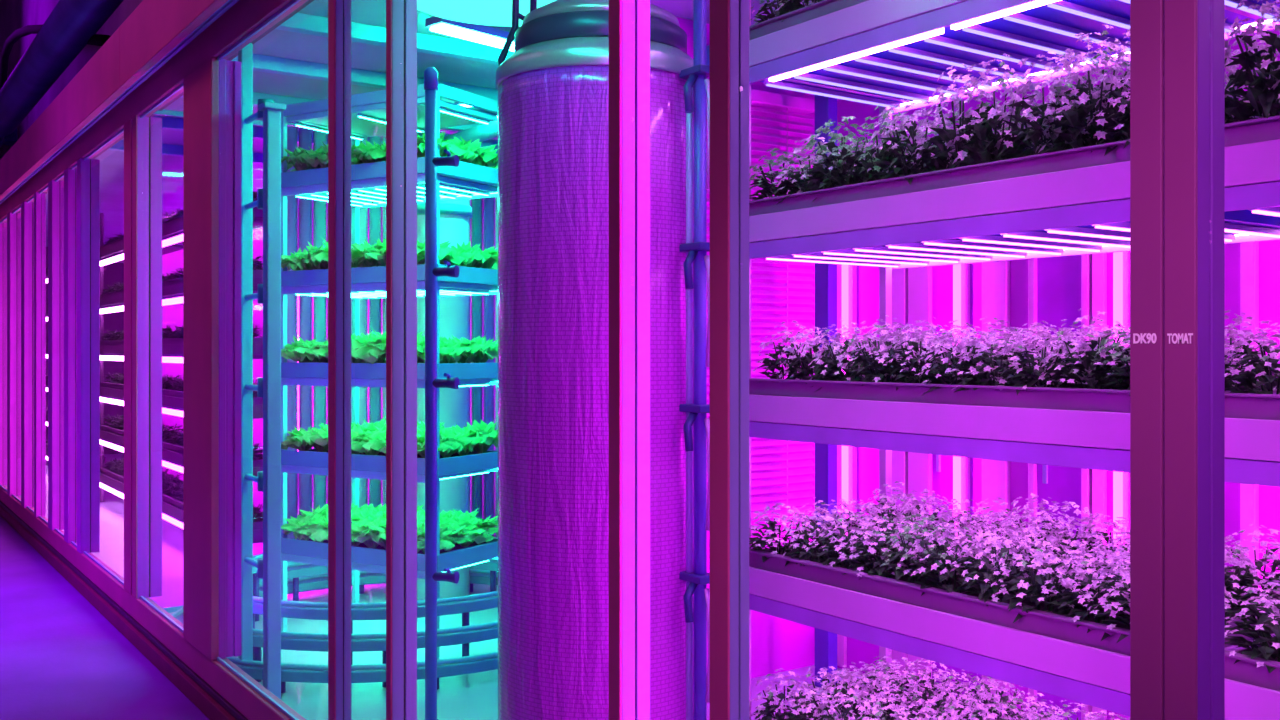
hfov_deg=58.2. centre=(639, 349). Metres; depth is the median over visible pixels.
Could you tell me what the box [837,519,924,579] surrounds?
herb
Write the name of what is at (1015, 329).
herb
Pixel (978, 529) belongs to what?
herb
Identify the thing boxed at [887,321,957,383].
herb
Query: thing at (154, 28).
fascia
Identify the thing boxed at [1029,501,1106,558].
herb
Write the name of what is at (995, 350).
herb
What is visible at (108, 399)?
light
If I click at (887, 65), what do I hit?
light
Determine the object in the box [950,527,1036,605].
herb
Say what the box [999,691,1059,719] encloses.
herb
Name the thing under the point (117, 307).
light
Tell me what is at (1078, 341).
herb
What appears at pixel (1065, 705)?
herb
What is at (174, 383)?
herb
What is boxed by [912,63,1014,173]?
herb
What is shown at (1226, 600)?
herb
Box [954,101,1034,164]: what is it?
herb
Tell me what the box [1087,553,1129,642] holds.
herb
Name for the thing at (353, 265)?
lettuce
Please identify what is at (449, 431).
lettuce
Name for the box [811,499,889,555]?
herb
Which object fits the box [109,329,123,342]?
herb
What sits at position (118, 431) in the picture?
tray
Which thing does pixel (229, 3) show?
track
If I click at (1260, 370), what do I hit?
herb
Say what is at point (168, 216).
herb
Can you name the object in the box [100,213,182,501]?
rack
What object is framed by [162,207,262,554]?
rack
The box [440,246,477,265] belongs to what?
lettuce
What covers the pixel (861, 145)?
herb
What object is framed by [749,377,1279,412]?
tray
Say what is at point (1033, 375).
herb
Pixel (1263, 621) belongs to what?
herb
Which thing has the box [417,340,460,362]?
lettuce
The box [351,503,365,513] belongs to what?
lettuce
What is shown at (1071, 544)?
herb
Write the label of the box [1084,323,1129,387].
herb
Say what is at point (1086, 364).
herb
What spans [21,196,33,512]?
window
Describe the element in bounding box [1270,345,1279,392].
herb
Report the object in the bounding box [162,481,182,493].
herb
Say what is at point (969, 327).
herb
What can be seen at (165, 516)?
light
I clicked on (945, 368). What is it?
herb
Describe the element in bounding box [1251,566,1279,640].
herb
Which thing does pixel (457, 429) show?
lettuce
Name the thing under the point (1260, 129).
tray
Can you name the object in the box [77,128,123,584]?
window
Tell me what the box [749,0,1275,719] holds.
rack
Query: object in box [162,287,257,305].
light
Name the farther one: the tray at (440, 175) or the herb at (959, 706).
the tray at (440, 175)
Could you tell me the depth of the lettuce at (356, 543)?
5.93 m
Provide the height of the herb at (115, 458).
0.151 m
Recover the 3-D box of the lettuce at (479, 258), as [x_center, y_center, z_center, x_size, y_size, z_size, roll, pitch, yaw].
[-0.914,-0.477,5.941,0.296,0.169,0.306,0,0,3]
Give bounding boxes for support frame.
[153,109,262,612]
[238,43,285,699]
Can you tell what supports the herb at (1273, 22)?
on the tray at (1260, 129)
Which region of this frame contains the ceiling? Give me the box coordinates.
[20,0,810,246]
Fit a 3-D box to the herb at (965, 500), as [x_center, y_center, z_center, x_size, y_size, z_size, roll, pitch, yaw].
[0.948,0.524,3.387,0.210,0.176,0.214,0,0,44]
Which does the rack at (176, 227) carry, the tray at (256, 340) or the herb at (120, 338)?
the tray at (256, 340)
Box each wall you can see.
[0,0,142,159]
[46,247,123,453]
[257,29,1279,716]
[676,17,814,677]
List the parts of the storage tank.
guard rail, guard rail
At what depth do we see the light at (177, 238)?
8.80 m
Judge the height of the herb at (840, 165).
0.250 m
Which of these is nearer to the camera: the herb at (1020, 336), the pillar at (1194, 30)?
the pillar at (1194, 30)
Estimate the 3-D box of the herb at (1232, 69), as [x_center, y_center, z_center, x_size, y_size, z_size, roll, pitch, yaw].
[1.191,-0.567,2.502,0.251,0.380,0.243,0,0,-22]
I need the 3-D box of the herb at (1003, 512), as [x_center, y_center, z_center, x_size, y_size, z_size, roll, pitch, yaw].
[1.016,0.519,3.305,0.212,0.187,0.219,0,0,19]
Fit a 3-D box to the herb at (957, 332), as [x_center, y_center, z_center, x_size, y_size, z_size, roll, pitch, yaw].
[0.930,0.031,3.381,0.208,0.178,0.206,0,0,18]
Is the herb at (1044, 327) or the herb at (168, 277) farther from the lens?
the herb at (168, 277)
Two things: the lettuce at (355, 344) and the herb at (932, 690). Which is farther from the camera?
the lettuce at (355, 344)
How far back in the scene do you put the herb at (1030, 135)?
2.60 m
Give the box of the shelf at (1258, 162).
[1225,139,1279,719]
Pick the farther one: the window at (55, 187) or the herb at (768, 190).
the window at (55, 187)
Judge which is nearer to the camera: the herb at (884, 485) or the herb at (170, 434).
the herb at (884, 485)
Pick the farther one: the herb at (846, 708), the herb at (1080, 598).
the herb at (846, 708)
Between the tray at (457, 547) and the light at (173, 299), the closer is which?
the tray at (457, 547)
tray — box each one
[100,237,123,249]
[100,382,168,389]
[100,424,169,440]
[100,467,178,491]
[101,289,123,297]
[101,340,123,344]
[162,200,261,226]
[162,270,262,286]
[162,337,262,344]
[162,389,262,404]
[162,441,262,466]
[162,492,262,529]
[288,538,497,554]
[309,449,487,453]
[309,449,496,457]
[440,175,490,185]
[749,0,867,39]
[749,139,1129,215]
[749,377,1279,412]
[749,543,1279,655]
[782,690,996,719]
[1225,115,1279,146]
[1225,393,1279,419]
[1225,641,1279,690]
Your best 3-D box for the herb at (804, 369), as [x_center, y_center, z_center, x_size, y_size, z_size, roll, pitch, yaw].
[0.480,0.028,3.205,0.200,0.185,0.200,0,0,0]
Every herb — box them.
[100,284,117,294]
[101,459,121,470]
[102,330,121,340]
[102,372,123,383]
[102,414,123,425]
[107,282,122,293]
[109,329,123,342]
[109,417,123,427]
[109,458,123,469]
[110,461,123,472]
[111,233,123,243]
[112,281,123,290]
[112,417,123,427]
[113,375,123,383]
[117,463,123,475]
[118,330,123,341]
[162,210,176,221]
[162,273,171,280]
[162,325,182,337]
[162,374,181,388]
[162,376,182,389]
[162,423,182,437]
[162,429,182,442]
[162,469,175,477]
[162,473,182,488]
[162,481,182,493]
[167,326,182,337]
[168,208,179,219]
[169,269,182,279]
[169,432,182,443]
[171,268,182,280]
[171,377,182,390]
[171,432,182,446]
[171,484,182,496]
[172,327,182,337]
[172,486,182,499]
[175,380,182,390]
[253,192,257,199]
[253,256,262,269]
[253,325,262,336]
[253,379,262,399]
[253,443,262,462]
[253,504,262,519]
[749,0,806,24]
[749,147,811,204]
[749,503,812,562]
[749,668,816,719]
[753,320,820,379]
[773,134,846,203]
[776,0,818,21]
[777,327,845,383]
[777,687,855,719]
[782,508,847,565]
[785,152,845,191]
[789,497,851,546]
[791,666,859,718]
[797,116,885,201]
[798,327,847,380]
[807,320,886,391]
[810,511,884,568]
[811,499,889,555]
[813,684,880,719]
[816,670,883,717]
[819,136,876,187]
[820,332,882,380]
[831,661,895,706]
[834,501,884,534]
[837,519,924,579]
[838,315,926,387]
[840,105,920,187]
[848,122,925,175]
[849,676,923,719]
[852,504,929,565]
[852,696,913,719]
[855,318,919,382]
[856,661,924,717]
[858,325,910,381]
[858,491,927,531]
[860,481,928,522]
[862,651,920,702]
[864,99,958,184]
[880,514,959,588]
[881,324,963,390]
[882,109,953,172]
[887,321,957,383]
[890,671,953,719]
[891,514,956,564]
[891,694,948,719]
[892,489,962,551]
[893,491,961,538]
[898,317,954,381]
[898,658,957,712]
[903,516,999,596]
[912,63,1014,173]
[915,324,998,395]
[915,523,996,579]
[917,111,973,170]
[923,320,1000,382]
[923,509,992,556]
[924,682,994,719]
[927,669,994,719]
[930,330,983,352]
[930,694,987,719]
[932,334,986,384]
[939,499,993,547]
[946,53,1050,167]
[950,329,1038,392]
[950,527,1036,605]
[953,526,1028,586]
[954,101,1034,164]
[957,317,1028,385]
[957,498,1023,555]
[959,513,1036,572]
[960,687,1026,719]
[963,326,1031,384]
[963,676,1031,719]
[971,708,1007,719]
[982,332,1018,348]
[991,82,1084,154]
[991,323,1084,394]
[991,534,1097,623]
[993,509,1076,568]
[993,519,1075,595]
[995,51,1112,159]
[995,321,1066,386]
[998,493,1074,546]
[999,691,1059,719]
[1001,330,1081,387]
[1004,327,1061,350]
[1013,705,1060,719]
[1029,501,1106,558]
[1033,77,1089,151]
[1034,324,1100,387]
[1035,24,1129,153]
[1036,525,1108,575]
[1039,325,1128,388]
[1039,700,1099,719]
[1041,308,1129,389]
[1041,544,1129,608]
[1043,60,1129,149]
[1047,551,1129,632]
[1052,331,1095,387]
[1069,513,1129,566]
[1078,327,1124,380]
[1084,29,1129,144]
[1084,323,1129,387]
[1084,328,1129,387]
[1086,527,1129,571]
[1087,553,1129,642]
[1087,710,1129,719]
[1089,34,1129,155]
[1089,327,1129,394]
[1092,539,1129,599]
[1225,0,1279,123]
[1225,26,1279,102]
[1225,32,1241,123]
[1225,48,1279,121]
[1225,310,1278,391]
[1225,320,1279,400]
[1225,328,1279,389]
[1225,329,1251,390]
[1225,344,1239,386]
[1225,524,1279,605]
[1225,540,1274,619]
[1225,545,1257,597]
[1225,573,1237,627]
[1225,577,1279,673]
[1248,40,1279,116]
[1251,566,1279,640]
[1270,16,1279,89]
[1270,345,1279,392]
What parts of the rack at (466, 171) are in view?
post, post, post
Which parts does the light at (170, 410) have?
backing panel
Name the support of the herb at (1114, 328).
on the tray at (1081, 399)
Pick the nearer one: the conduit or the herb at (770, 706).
the herb at (770, 706)
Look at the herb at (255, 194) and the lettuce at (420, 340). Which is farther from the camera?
the herb at (255, 194)
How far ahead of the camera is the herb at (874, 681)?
3.38 m
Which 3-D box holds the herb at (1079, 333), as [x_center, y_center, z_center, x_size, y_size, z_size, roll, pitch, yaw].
[1.099,0.026,2.883,0.227,0.183,0.204,0,0,42]
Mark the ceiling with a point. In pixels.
(277, 43)
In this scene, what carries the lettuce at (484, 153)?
on the tray at (440, 175)
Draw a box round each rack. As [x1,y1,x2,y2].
[46,265,105,462]
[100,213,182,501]
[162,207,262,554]
[281,83,497,658]
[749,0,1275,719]
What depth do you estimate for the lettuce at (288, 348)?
6.05 m
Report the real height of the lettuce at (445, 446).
0.155 m
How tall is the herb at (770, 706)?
0.197 m
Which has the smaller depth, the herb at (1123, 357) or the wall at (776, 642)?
the herb at (1123, 357)
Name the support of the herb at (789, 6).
on the tray at (824, 7)
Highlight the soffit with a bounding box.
[5,0,313,222]
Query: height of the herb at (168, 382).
0.137 m
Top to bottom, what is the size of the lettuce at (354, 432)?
0.167 m
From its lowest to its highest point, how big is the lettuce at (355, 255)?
0.173 m
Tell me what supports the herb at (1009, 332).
on the tray at (1081, 399)
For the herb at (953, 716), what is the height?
0.212 m
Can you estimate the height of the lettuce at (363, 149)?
0.153 m
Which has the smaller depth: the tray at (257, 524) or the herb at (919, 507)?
the herb at (919, 507)
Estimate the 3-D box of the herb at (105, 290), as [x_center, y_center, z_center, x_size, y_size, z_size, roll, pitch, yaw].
[-5.130,-0.576,11.281,0.324,0.132,0.265,0,0,-23]
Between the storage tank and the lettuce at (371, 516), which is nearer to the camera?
the storage tank
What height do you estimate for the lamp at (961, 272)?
1.870 m
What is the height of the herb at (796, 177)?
0.220 m
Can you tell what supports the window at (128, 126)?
on the window at (729, 19)
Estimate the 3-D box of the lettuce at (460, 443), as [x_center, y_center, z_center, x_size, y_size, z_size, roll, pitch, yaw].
[-0.978,0.467,5.809,0.275,0.160,0.280,0,0,-32]
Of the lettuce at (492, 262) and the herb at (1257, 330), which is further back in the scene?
the lettuce at (492, 262)
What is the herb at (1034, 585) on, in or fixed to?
on the tray at (1049, 624)
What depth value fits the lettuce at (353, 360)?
5.92 m
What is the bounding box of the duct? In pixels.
[0,0,123,146]
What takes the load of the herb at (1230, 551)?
on the tray at (1049, 624)
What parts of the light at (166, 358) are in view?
backing panel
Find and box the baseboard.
[0,505,235,719]
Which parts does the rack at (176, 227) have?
panel, panel, panel, panel, panel, panel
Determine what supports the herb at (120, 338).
on the tray at (114, 342)
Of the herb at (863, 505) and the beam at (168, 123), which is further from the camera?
the beam at (168, 123)
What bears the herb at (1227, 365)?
on the tray at (1081, 399)
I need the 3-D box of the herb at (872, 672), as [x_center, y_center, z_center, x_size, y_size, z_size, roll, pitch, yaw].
[0.668,1.035,3.516,0.216,0.157,0.216,0,0,30]
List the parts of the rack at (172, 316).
post, panel, panel, panel, panel, panel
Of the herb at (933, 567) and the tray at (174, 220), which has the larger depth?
the tray at (174, 220)
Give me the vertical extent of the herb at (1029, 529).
0.203 m
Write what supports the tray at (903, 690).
on the rack at (1107, 182)
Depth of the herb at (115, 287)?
10.88 m
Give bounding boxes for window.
[0,0,1163,719]
[0,217,6,491]
[7,206,20,502]
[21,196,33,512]
[34,186,47,523]
[48,173,63,536]
[64,164,76,547]
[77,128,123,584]
[124,120,131,593]
[132,84,497,692]
[217,0,300,719]
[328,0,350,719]
[386,0,416,719]
[609,0,649,719]
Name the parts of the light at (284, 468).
backing panel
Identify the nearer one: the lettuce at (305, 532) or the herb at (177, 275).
the lettuce at (305, 532)
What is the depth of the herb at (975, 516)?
3.21 m
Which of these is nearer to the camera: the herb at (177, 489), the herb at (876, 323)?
the herb at (876, 323)
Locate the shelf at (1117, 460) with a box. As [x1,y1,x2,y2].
[749,421,1129,472]
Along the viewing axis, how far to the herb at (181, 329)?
8.96 m
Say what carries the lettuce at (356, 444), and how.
on the tray at (380, 453)
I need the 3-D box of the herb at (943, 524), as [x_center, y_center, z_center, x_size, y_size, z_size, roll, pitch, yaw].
[0.827,0.534,3.017,0.216,0.155,0.215,0,0,-41]
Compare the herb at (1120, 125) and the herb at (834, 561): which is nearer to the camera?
the herb at (1120, 125)
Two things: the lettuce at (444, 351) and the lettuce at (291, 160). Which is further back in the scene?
the lettuce at (291, 160)
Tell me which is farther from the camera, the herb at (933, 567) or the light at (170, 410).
the light at (170, 410)
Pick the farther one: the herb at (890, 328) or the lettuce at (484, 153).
the lettuce at (484, 153)
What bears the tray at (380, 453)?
on the rack at (466, 171)
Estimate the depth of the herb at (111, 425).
11.07 m
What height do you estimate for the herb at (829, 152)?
0.206 m
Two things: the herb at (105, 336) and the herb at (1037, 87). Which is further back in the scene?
the herb at (105, 336)
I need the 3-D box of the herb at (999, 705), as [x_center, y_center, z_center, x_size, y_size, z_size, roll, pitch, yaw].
[0.956,1.011,3.084,0.214,0.214,0.213,0,0,-11]
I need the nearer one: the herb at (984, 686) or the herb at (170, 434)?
the herb at (984, 686)
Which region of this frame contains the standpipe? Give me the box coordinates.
[424,67,458,719]
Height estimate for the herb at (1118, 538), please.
0.180 m
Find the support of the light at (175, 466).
attached to the rack at (176, 227)
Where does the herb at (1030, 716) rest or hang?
on the tray at (903, 690)
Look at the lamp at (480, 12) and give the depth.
4.51 m
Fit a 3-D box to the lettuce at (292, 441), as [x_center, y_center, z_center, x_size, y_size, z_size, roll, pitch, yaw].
[-1.784,0.478,6.143,0.259,0.140,0.265,0,0,-42]
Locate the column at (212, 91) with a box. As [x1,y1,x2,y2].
[183,57,240,660]
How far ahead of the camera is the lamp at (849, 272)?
5.30 m
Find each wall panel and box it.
[287,122,497,593]
[417,199,471,599]
[815,95,836,687]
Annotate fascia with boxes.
[0,27,127,199]
[120,0,227,87]
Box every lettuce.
[281,146,316,170]
[281,248,313,270]
[281,335,327,362]
[281,426,314,450]
[281,512,322,539]
[284,339,327,362]
[293,242,327,269]
[295,144,327,168]
[296,503,327,522]
[297,518,323,541]
[299,426,327,451]
[306,142,327,167]
[306,514,358,541]
[307,239,353,266]
[309,426,351,444]
[311,338,351,358]
[318,423,358,428]
[326,515,368,545]
[327,336,362,362]
[351,140,382,164]
[351,142,364,163]
[351,239,379,266]
[351,243,365,267]
[351,328,385,363]
[351,331,373,362]
[351,332,385,362]
[351,423,368,453]
[351,426,385,454]
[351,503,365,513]
[351,509,376,521]
[351,516,382,547]
[352,503,376,510]
[353,417,385,426]
[354,503,385,512]
[355,519,385,548]
[357,507,385,513]
[358,239,385,265]
[358,511,385,523]
[359,419,385,432]
[362,430,385,453]
[365,142,385,160]
[372,512,385,525]
[375,424,385,435]
[379,430,418,453]
[379,520,424,549]
[380,332,441,362]
[381,510,424,521]
[417,130,467,158]
[417,241,457,263]
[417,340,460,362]
[417,419,451,429]
[417,432,454,457]
[417,513,462,532]
[417,527,454,553]
[440,141,478,162]
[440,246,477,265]
[440,335,497,362]
[440,337,471,362]
[440,427,476,457]
[440,509,452,518]
[440,516,471,528]
[440,525,472,550]
[443,424,473,451]
[445,508,484,526]
[448,428,461,435]
[450,137,497,165]
[451,240,490,266]
[452,427,495,455]
[452,519,495,546]
[458,514,497,534]
[460,419,497,453]
[463,336,497,362]
[471,245,497,269]
[474,146,497,168]
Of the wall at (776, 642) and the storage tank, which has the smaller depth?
the storage tank
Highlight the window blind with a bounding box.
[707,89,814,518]
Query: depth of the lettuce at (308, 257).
6.01 m
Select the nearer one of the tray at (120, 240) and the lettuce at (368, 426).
the lettuce at (368, 426)
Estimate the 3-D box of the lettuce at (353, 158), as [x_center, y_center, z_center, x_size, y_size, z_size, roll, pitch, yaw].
[-1.477,-0.993,5.955,0.269,0.161,0.263,0,0,-42]
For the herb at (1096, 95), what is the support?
on the tray at (1081, 157)
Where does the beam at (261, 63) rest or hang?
attached to the ceiling
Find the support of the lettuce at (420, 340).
on the tray
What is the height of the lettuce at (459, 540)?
0.142 m
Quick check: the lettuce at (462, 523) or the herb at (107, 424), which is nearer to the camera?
the lettuce at (462, 523)
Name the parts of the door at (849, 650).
panel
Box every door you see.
[837,264,907,686]
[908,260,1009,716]
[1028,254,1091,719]
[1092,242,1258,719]
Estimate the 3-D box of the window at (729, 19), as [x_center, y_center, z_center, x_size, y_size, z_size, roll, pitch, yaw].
[-3.473,0.018,7.217,0.067,2.753,20.200,0,0,-35]
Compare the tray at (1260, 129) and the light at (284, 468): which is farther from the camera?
the light at (284, 468)
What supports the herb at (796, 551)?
on the tray at (1049, 624)
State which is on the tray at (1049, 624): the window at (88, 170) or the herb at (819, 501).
the herb at (819, 501)
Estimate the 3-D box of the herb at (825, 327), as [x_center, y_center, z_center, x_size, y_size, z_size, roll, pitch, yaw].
[0.544,0.026,3.412,0.201,0.186,0.216,0,0,-12]
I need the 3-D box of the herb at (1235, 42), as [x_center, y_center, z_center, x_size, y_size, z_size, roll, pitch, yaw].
[1.448,-0.564,2.674,0.270,0.374,0.245,0,0,32]
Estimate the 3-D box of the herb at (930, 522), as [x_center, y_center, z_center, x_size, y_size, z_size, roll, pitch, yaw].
[0.763,0.527,3.108,0.196,0.166,0.217,0,0,7]
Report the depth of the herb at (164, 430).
9.66 m
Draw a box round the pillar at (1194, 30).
[1164,0,1224,719]
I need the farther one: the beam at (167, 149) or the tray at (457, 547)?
the beam at (167, 149)
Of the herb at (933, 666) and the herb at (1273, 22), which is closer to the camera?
the herb at (1273, 22)
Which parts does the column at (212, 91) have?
panel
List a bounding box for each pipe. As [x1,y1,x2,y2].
[298,45,709,199]
[679,0,709,719]
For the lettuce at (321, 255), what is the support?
on the tray
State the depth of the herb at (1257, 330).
2.68 m
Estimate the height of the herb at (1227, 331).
0.214 m
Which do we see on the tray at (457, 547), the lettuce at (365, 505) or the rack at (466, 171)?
the lettuce at (365, 505)
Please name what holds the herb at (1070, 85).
on the tray at (1081, 157)
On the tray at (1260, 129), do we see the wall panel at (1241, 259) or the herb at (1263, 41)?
the herb at (1263, 41)
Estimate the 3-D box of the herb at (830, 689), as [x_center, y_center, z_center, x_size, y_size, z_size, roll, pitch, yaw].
[0.606,1.020,3.316,0.208,0.195,0.207,0,0,-4]
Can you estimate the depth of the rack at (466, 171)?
5.86 m
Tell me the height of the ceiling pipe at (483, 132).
0.098 m
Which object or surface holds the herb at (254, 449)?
on the tray at (178, 448)
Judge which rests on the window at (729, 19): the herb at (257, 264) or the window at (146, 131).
the window at (146, 131)
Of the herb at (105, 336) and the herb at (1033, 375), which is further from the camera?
the herb at (105, 336)
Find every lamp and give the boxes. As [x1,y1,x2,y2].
[417,0,555,26]
[425,16,513,51]
[454,101,497,117]
[842,264,856,534]
[953,263,969,533]
[1113,251,1129,551]
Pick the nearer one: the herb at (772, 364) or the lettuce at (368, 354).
the herb at (772, 364)
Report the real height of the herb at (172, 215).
0.144 m
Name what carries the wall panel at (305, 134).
hanging from the ceiling
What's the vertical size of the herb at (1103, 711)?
0.189 m
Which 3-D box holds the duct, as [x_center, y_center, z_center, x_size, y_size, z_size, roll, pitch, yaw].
[-5.300,-2.020,9.661,0.260,0.260,13.900,0,0,-35]
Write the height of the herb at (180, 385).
0.112 m
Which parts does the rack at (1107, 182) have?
post, post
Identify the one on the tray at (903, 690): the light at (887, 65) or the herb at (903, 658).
the herb at (903, 658)
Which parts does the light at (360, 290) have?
backing panel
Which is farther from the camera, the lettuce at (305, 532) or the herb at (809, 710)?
the lettuce at (305, 532)
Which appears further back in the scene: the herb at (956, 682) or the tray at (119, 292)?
the tray at (119, 292)
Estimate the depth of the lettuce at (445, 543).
5.64 m
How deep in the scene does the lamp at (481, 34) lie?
4.95 m
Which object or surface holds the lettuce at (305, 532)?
on the tray at (457, 547)
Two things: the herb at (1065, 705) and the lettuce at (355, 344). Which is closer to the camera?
the herb at (1065, 705)
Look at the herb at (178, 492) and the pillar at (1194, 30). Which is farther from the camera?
the herb at (178, 492)
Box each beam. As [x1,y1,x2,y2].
[108,140,262,163]
[153,116,381,146]
[180,92,482,131]
[231,54,497,100]
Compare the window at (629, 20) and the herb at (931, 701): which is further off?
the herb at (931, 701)
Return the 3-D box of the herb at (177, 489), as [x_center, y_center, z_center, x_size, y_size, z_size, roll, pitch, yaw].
[-3.626,1.131,9.190,0.229,0.114,0.280,0,0,-39]
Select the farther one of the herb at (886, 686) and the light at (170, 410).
the light at (170, 410)
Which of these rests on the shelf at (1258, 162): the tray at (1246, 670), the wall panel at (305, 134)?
the tray at (1246, 670)
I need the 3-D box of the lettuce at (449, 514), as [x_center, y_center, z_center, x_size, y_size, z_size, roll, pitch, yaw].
[-1.059,0.933,6.199,0.282,0.162,0.276,0,0,-20]
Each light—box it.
[100,244,182,265]
[100,303,182,313]
[100,353,123,360]
[100,395,123,405]
[100,438,123,451]
[100,481,123,498]
[162,217,262,246]
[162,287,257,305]
[162,354,262,362]
[162,405,262,418]
[162,458,182,472]
[162,511,262,542]
[275,13,513,64]
[281,174,497,208]
[281,281,497,298]
[281,378,497,387]
[281,465,497,482]
[281,553,497,578]
[287,97,496,139]
[749,0,1279,113]
[749,199,1279,268]
[749,593,1129,715]
[1225,182,1279,216]
[1225,458,1279,486]
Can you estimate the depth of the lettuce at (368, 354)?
5.72 m
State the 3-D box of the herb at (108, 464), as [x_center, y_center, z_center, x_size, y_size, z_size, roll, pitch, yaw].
[-5.136,1.131,11.283,0.284,0.115,0.232,0,0,-36]
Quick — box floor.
[0,453,865,719]
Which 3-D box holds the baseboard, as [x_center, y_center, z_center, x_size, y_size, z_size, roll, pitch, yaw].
[-3.467,1.462,7.221,0.132,0.075,20.200,0,0,-35]
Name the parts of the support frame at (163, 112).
rail, rail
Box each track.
[0,0,238,203]
[0,501,247,719]
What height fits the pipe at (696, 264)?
2.930 m
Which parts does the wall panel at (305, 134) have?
hanging rail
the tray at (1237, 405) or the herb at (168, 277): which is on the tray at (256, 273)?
the herb at (168, 277)
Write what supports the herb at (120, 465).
on the tray at (116, 476)
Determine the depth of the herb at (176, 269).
9.17 m
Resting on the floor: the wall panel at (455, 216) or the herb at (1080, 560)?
the wall panel at (455, 216)
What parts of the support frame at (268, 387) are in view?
post, post, cap plate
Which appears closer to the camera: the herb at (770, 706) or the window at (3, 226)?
the herb at (770, 706)
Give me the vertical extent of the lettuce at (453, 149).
0.175 m
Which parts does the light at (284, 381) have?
backing panel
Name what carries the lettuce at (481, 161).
on the tray at (440, 175)
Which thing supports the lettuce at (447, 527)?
on the tray at (457, 547)
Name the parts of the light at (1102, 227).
backing panel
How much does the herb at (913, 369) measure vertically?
0.187 m
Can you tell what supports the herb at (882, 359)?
on the tray at (1081, 399)
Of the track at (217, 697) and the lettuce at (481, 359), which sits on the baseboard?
the track at (217, 697)
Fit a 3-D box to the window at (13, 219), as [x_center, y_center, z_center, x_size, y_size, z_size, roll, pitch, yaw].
[-5.303,0.036,9.850,0.106,2.481,0.909,0,0,-35]
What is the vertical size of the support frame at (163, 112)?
2.870 m
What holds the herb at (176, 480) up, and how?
on the tray at (116, 476)
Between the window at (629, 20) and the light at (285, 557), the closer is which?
the window at (629, 20)
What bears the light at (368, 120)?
attached to the rack at (466, 171)
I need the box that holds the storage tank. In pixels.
[496,0,692,719]
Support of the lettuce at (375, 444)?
on the tray at (380, 453)
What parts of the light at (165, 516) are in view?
backing panel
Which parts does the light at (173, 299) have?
backing panel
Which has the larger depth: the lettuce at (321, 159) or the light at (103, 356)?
the light at (103, 356)
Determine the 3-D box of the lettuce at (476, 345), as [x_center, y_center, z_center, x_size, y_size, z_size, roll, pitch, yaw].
[-0.913,0.002,5.932,0.331,0.170,0.316,0,0,15]
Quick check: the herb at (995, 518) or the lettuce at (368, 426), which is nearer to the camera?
the herb at (995, 518)
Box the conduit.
[0,25,110,89]
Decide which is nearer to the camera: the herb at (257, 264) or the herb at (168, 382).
the herb at (257, 264)
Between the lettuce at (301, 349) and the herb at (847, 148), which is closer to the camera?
the herb at (847, 148)
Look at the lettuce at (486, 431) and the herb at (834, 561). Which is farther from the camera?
the lettuce at (486, 431)
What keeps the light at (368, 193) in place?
attached to the rack at (466, 171)
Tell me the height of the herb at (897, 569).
0.204 m
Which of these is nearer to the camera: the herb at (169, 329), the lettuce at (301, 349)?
the lettuce at (301, 349)
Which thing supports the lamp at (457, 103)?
attached to the ceiling
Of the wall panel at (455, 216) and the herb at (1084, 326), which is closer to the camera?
the herb at (1084, 326)
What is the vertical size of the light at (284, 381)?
0.046 m
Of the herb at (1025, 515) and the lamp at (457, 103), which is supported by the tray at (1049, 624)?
the herb at (1025, 515)
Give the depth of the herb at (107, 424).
11.26 m
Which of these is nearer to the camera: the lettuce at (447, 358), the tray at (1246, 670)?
the tray at (1246, 670)
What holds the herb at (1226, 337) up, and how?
on the tray at (1081, 399)
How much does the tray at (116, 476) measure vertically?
0.108 m
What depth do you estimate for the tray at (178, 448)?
8.77 m
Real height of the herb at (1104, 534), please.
0.190 m
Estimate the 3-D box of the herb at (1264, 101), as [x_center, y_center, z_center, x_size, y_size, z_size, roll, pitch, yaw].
[1.210,-0.546,2.185,0.240,0.346,0.226,0,0,-6]
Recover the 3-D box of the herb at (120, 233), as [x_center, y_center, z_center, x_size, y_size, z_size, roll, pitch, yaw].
[-4.886,-1.042,10.926,0.248,0.123,0.303,0,0,43]
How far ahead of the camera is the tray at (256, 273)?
8.77 m
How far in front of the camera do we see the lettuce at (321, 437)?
5.96 m
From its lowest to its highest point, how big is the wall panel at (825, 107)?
2.949 m
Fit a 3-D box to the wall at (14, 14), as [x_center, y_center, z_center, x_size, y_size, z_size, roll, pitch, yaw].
[-3.249,-3.025,7.374,0.100,2.950,20.200,0,0,-35]
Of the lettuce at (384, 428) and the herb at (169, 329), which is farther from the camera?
the herb at (169, 329)
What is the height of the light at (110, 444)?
0.069 m
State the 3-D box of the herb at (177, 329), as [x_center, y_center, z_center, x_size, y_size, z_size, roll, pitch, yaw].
[-3.624,-0.124,9.190,0.346,0.141,0.284,0,0,26]
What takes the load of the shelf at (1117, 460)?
attached to the rack at (1107, 182)
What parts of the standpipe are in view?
lever, lever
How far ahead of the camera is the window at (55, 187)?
8.16 m
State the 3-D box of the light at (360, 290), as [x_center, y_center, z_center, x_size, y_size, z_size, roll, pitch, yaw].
[-1.313,-0.316,6.090,1.070,0.046,0.609,0,0,30]
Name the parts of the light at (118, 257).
backing panel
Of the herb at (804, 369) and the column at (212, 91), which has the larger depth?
the column at (212, 91)
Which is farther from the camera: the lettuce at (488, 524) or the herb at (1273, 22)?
the lettuce at (488, 524)
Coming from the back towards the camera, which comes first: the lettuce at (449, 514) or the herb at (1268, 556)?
the lettuce at (449, 514)

